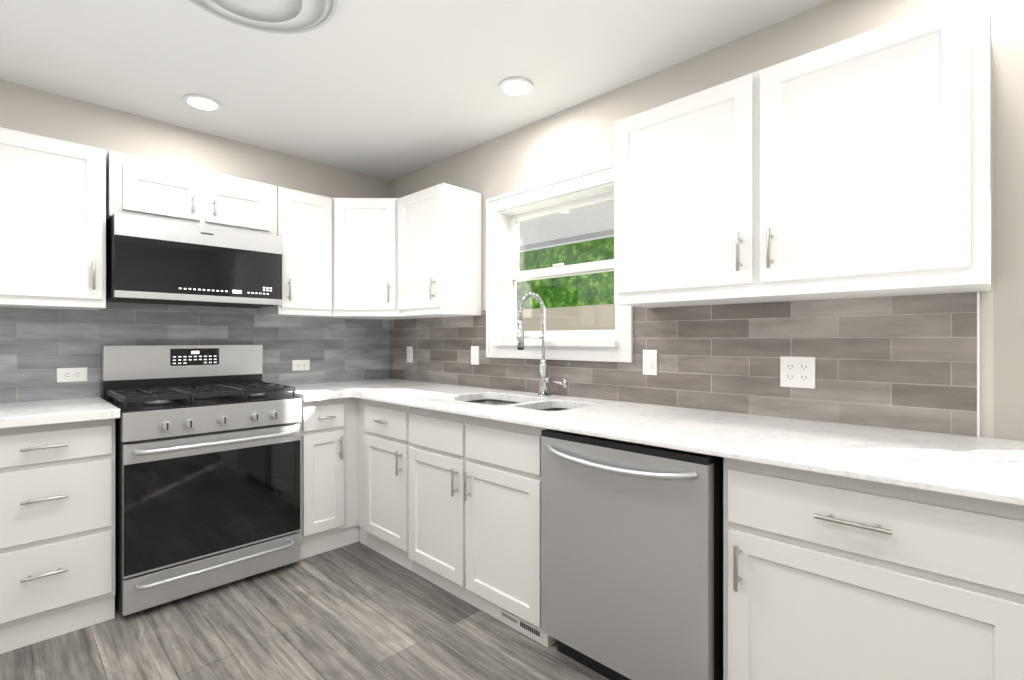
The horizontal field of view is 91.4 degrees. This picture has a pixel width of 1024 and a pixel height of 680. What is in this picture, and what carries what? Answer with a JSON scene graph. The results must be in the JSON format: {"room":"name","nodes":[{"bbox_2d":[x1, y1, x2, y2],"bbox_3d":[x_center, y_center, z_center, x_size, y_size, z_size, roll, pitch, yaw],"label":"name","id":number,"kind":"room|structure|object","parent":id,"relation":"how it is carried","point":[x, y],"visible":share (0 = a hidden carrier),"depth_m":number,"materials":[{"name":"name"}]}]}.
{"room":"kitchen","nodes":[
{"label":"kitchen","id":0,"kind":"room"},
{"bbox_2d":[0,80,389,401],"bbox_3d":[-2.490,0.000,2.346,0.140,2.440,4.580,0,0,44],"label":"wall","id":1,"kind":"structure","parent":0,"point":[26,109],"depth_m":2.81,"materials":[{"name":"grey paint"}]},
{"bbox_2d":[0,127,105,310],"bbox_3d":[-2.175,-0.528,2.298,0.354,0.753,0.455,0,0,44],"label":"upper cabinet","id":2,"kind":"object","parent":1,"relation":"attached to","point":[52,223],"visible":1,"depth_m":2.23,"materials":[{"name":"white wood"}]},
{"bbox_2d":[106,150,276,235],"bbox_3d":[-1.736,-0.750,2.747,0.354,0.310,0.775,0,0,44],"label":"upper cabinet","id":3,"kind":"object","parent":1,"relation":"attached to","point":[144,187],"depth_m":2.60,"materials":[{"name":"white wood"}]},
{"bbox_2d":[0,302,388,402],"bbox_3d":[-1.949,0.065,2.791,0.008,0.590,2.886,0,0,44],"label":"backsplash","id":4,"kind":"structure","parent":1,"relation":"attached to","point":[38,347],"depth_m":2.80,"materials":[{"name":"tile"}]},
{"bbox_2d":[57,367,86,381],"bbox_3d":[-2.209,0.175,2.512,0.008,0.070,0.115,0,0,44],"label":"electrical outlet","id":5,"kind":"object","parent":4,"relation":"attached to","point":[71,374],"visible":1,"depth_m":2.51,"materials":[{"name":"white plastic"}]},
{"bbox_2d":[292,360,309,370],"bbox_3d":[-1.406,0.168,3.334,0.008,0.070,0.115,0,0,44],"label":"electrical outlet","id":6,"kind":"object","parent":4,"relation":"attached to","point":[298,365],"visible":1,"depth_m":3.33,"materials":[{"name":"white plastic"}]},
{"bbox_2d":[106,213,282,307],"bbox_3d":[-1.722,-0.394,2.733,0.393,0.396,0.760,0,0,44],"label":"over-the-range microwave","id":7,"kind":"object","parent":1,"relation":"attached to","point":[154,261],"visible":1,"depth_m":2.55,"materials":[{"name":"grey metal"}]},
{"bbox_2d":[260,186,331,317],"bbox_3d":[-1.347,-0.528,3.146,0.354,0.753,0.330,0,0,44],"label":"upper cabinet","id":8,"kind":"object","parent":1,"relation":"attached to","point":[304,225],"visible":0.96,"depth_m":3.05,"materials":[{"name":"white wood"}]},
{"bbox_2d":[0,541,608,679],"bbox_3d":[-0.543,1.270,0.446,5.580,0.100,4.580,0,0,44],"label":"floor","id":9,"kind":"structure","parent":0,"point":[357,611],"depth_m":2.04,"materials":[{"name":"wood"}]},
{"bbox_2d":[0,419,114,653],"bbox_3d":[-2.076,0.778,2.201,0.629,0.884,0.455,0,0,44],"label":"base cabinet","id":10,"kind":"object","parent":9,"relation":"on","point":[57,529],"visible":1,"depth_m":2.04,"materials":[{"name":"white wood"}]},
{"bbox_2d":[0,397,119,428],"bbox_3d":[-2.320,0.315,1.953,0.648,0.040,1.169,0,0,44],"label":"countertop","id":11,"kind":"structure","parent":10,"relation":"on","point":[43,412],"depth_m":2.09,"materials":[{"name":"stone"}]},
{"bbox_2d":[102,345,301,615],"bbox_3d":[-1.602,0.625,2.612,0.700,1.190,0.765,0,0,44],"label":"range","id":12,"kind":"object","parent":9,"relation":"on","point":[207,467],"visible":0.98,"depth_m":2.42,"materials":[{"name":"grey metal"}]},
{"bbox_2d":[298,397,359,559],"bbox_3d":[-1.034,0.778,3.269,0.629,0.884,0.935,0,0,44],"label":"base cabinet","id":13,"kind":"object","parent":9,"relation":"on","point":[329,475],"visible":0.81,"depth_m":2.87,"materials":[{"name":"white wood"}]},
{"bbox_2d":[278,379,1023,505],"bbox_3d":[-0.036,0.315,2.299,3.433,0.040,0.935,0,0,44],"label":"countertop","id":14,"kind":"structure","parent":13,"relation":"on","point":[986,468],"depth_m":1.56,"materials":[{"name":"stone"}]},
{"bbox_2d":[466,399,565,410],"bbox_3d":[0.005,0.443,2.440,0.820,0.215,0.440,0,0,44],"label":"sink","id":15,"kind":"object","parent":14,"relation":"in","point":[492,402],"visible":0.06,"depth_m":2.78,"materials":[{"name":"silver metal"}]},
{"bbox_2d":[516,292,566,395],"bbox_3d":[0.152,0.024,2.536,0.183,0.542,0.226,0,0,44],"label":"faucet","id":16,"kind":"object","parent":14,"relation":"on","point":[544,378],"visible":1,"depth_m":2.61,"materials":[{"name":"silver metal"}]},
{"bbox_2d":[358,398,412,570],"bbox_3d":[-0.549,0.778,2.999,0.545,0.884,0.629,0,0,44],"label":"base cabinet","id":17,"kind":"object","parent":9,"relation":"on","point":[384,444],"visible":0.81,"depth_m":2.78,"materials":[{"name":"white wood"}]},
{"bbox_2d":[409,407,556,647],"bbox_3d":[-0.019,0.778,2.482,0.930,0.884,0.629,0,0,44],"label":"base cabinet","id":18,"kind":"object","parent":9,"relation":"on","point":[474,511],"visible":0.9,"depth_m":2.23,"materials":[{"name":"white wood"}]},
{"bbox_2d":[500,608,541,639],"bbox_3d":[0.034,1.180,2.082,0.240,0.036,0.005,0,0,44],"label":"air vent","id":19,"kind":"object","parent":18,"relation":"attached to","point":[522,624],"visible":1,"depth_m":2.08,"materials":[{"name":"white metal"}]},
{"bbox_2d":[541,429,722,679],"bbox_3d":[0.547,0.783,1.899,0.645,0.874,0.674,0,0,44],"label":"dishwasher","id":20,"kind":"object","parent":9,"relation":"on","point":[631,561],"visible":0.73,"depth_m":1.64,"materials":[{"name":"grey metal"}]},
{"bbox_2d":[723,457,1023,679],"bbox_3d":[1.046,0.778,1.444,0.660,0.884,0.629,0,0,44],"label":"base cabinet","id":21,"kind":"object","parent":9,"relation":"on","point":[829,577],"visible":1,"depth_m":1.24,"materials":[{"name":"white wood"}]},
{"bbox_2d":[0,0,831,180],"bbox_3d":[-0.543,-1.270,0.446,5.580,0.100,4.580,0,0,44],"label":"ceiling","id":22,"kind":"structure","parent":0,"point":[389,90],"depth_m":2.19,"materials":[{"name":"white paint"}]},
{"bbox_2d":[183,94,220,110],"bbox_3d":[-1.583,-1.213,2.558,0.164,0.012,0.164,0,0,44],"label":"recessed light","id":23,"kind":"object","parent":22,"relation":"in","point":[202,102],"visible":1,"depth_m":2.54,"materials":[{"name":"white plastic"}]},
{"bbox_2d":[188,0,336,33],"bbox_3d":[-0.880,-1.192,1.683,0.550,0.055,0.550,0,0,44],"label":"ceiling fixture","id":24,"kind":"object","parent":22,"relation":"attached to","point":[286,16],"visible":0.94,"depth_m":1.80,"materials":[{"name":"grey"}]},
{"bbox_2d":[499,77,532,95],"bbox_3d":[0.020,-1.213,2.397,0.164,0.012,0.164,0,0,44],"label":"recessed light","id":25,"kind":"object","parent":22,"relation":"in","point":[516,86],"visible":0.96,"depth_m":2.38,"materials":[{"name":"white plastic"}]},
{"bbox_2d":[390,0,1023,440],"bbox_3d":[1.058,0.000,1.986,5.440,2.440,0.140,0,0,44],"label":"wall","id":26,"kind":"structure","parent":0,"point":[578,138],"depth_m":1.83,"materials":[{"name":"paint"}]},
{"bbox_2d":[312,198,434,319],"bbox_3d":[-0.932,-0.528,3.395,0.599,0.753,0.599,0,0,44],"label":"upper cabinet","id":27,"kind":"object","parent":26,"relation":"attached to","point":[364,258],"visible":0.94,"depth_m":3.17,"materials":[{"name":"white wood"}]},
{"bbox_2d":[398,183,481,317],"bbox_3d":[-0.470,-0.528,3.115,0.445,0.753,0.354,0,0,44],"label":"upper cabinet","id":28,"kind":"object","parent":26,"relation":"attached to","point":[439,250],"visible":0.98,"depth_m":2.99,"materials":[{"name":"white wood"}]},
{"bbox_2d":[486,162,632,361],"bbox_3d":[0.250,-0.375,2.740,1.000,0.960,0.188,0,0,44],"label":"window","id":29,"kind":"structure","parent":26,"relation":"in","point":[504,274],"depth_m":2.78,"materials":[{"name":"white wood"}]},
{"bbox_2d":[389,292,979,436],"bbox_3d":[0.244,0.056,2.673,3.296,0.476,0.010,0,0,44],"label":"backsplash","id":30,"kind":"structure","parent":26,"relation":"attached to","point":[909,362],"depth_m":1.92,"materials":[{"name":"tile"}]},
{"bbox_2d":[407,347,412,362],"bbox_3d":[-0.741,0.105,3.622,0.070,0.115,0.008,0,0,44],"label":"electrical outlet","id":31,"kind":"object","parent":30,"relation":"attached to","point":[409,354],"visible":1,"depth_m":3.61,"materials":[{"name":"white plastic"}]},
{"bbox_2d":[471,346,478,364],"bbox_3d":[-0.234,0.096,3.125,0.070,0.115,0.012,0,0,44],"label":"light switch","id":32,"kind":"object","parent":30,"relation":"attached to","point":[474,355],"visible":1,"depth_m":3.12,"materials":[{"name":"white plastic"}]},
{"bbox_2d":[643,350,656,374],"bbox_3d":[0.629,0.102,2.284,0.070,0.115,0.012,0,0,44],"label":"light switch","id":33,"kind":"object","parent":30,"relation":"attached to","point":[649,362],"visible":1,"depth_m":2.28,"materials":[{"name":"white plastic"}]},
{"bbox_2d":[780,356,814,388],"bbox_3d":[1.063,0.120,1.862,0.116,0.115,0.008,0,0,44],"label":"electrical outlet","id":34,"kind":"object","parent":30,"relation":"attached to","point":[797,372],"visible":1,"depth_m":1.86,"materials":[{"name":"white plastic"}]},
{"bbox_2d":[614,0,991,307],"bbox_3d":[0.911,-0.525,1.767,1.128,0.759,0.354,0,0,44],"label":"upper cabinet","id":35,"kind":"object","parent":26,"relation":"attached to","point":[859,166],"visible":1,"depth_m":1.54,"materials":[{"name":"white wood"}]},
{"label":"outside","id":36,"kind":"structure","parent":0,"visible":0},
{"bbox_2d":[516,237,613,309],"bbox_3d":[7.565,-3.030,8.253,26.000,9.500,0.200,0,0,44],"label":"trees","id":37,"kind":"object","parent":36,"point":[525,256],"depth_m":13.93,"materials":[{"name":"green plant"}]},
{"bbox_2d":[519,201,613,245],"bbox_3d":[1.492,-1.252,3.462,10.000,0.055,2.540,0,0,44],"label":"window blind","id":38,"kind":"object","parent":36,"point":[587,224],"depth_m":5.37,"materials":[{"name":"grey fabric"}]},
{"bbox_2d":[519,229,613,251],"bbox_3d":[2.414,-1.230,4.407,10.000,0.100,0.100,0,0,44],"label":"beam","id":39,"kind":"structure","parent":38,"relation":"attached to","point":[591,236],"depth_m":6.05,"materials":[{"name":"grey"}]},
{"bbox_3d":[4.401,1.370,5.011,26.000,0.100,8.860,0,0,44],"label":"ground","id":40,"kind":"structure","parent":0,"visible":0},
{"bbox_2d":[516,304,614,330],"bbox_3d":[4.474,0.380,5.086,18.000,1.880,0.150,0,0,44],"label":"fence","id":41,"kind":"object","parent":40,"relation":"on","point":[575,325],"depth_m":8.36,"materials":[{"name":"grey"}]}
]}

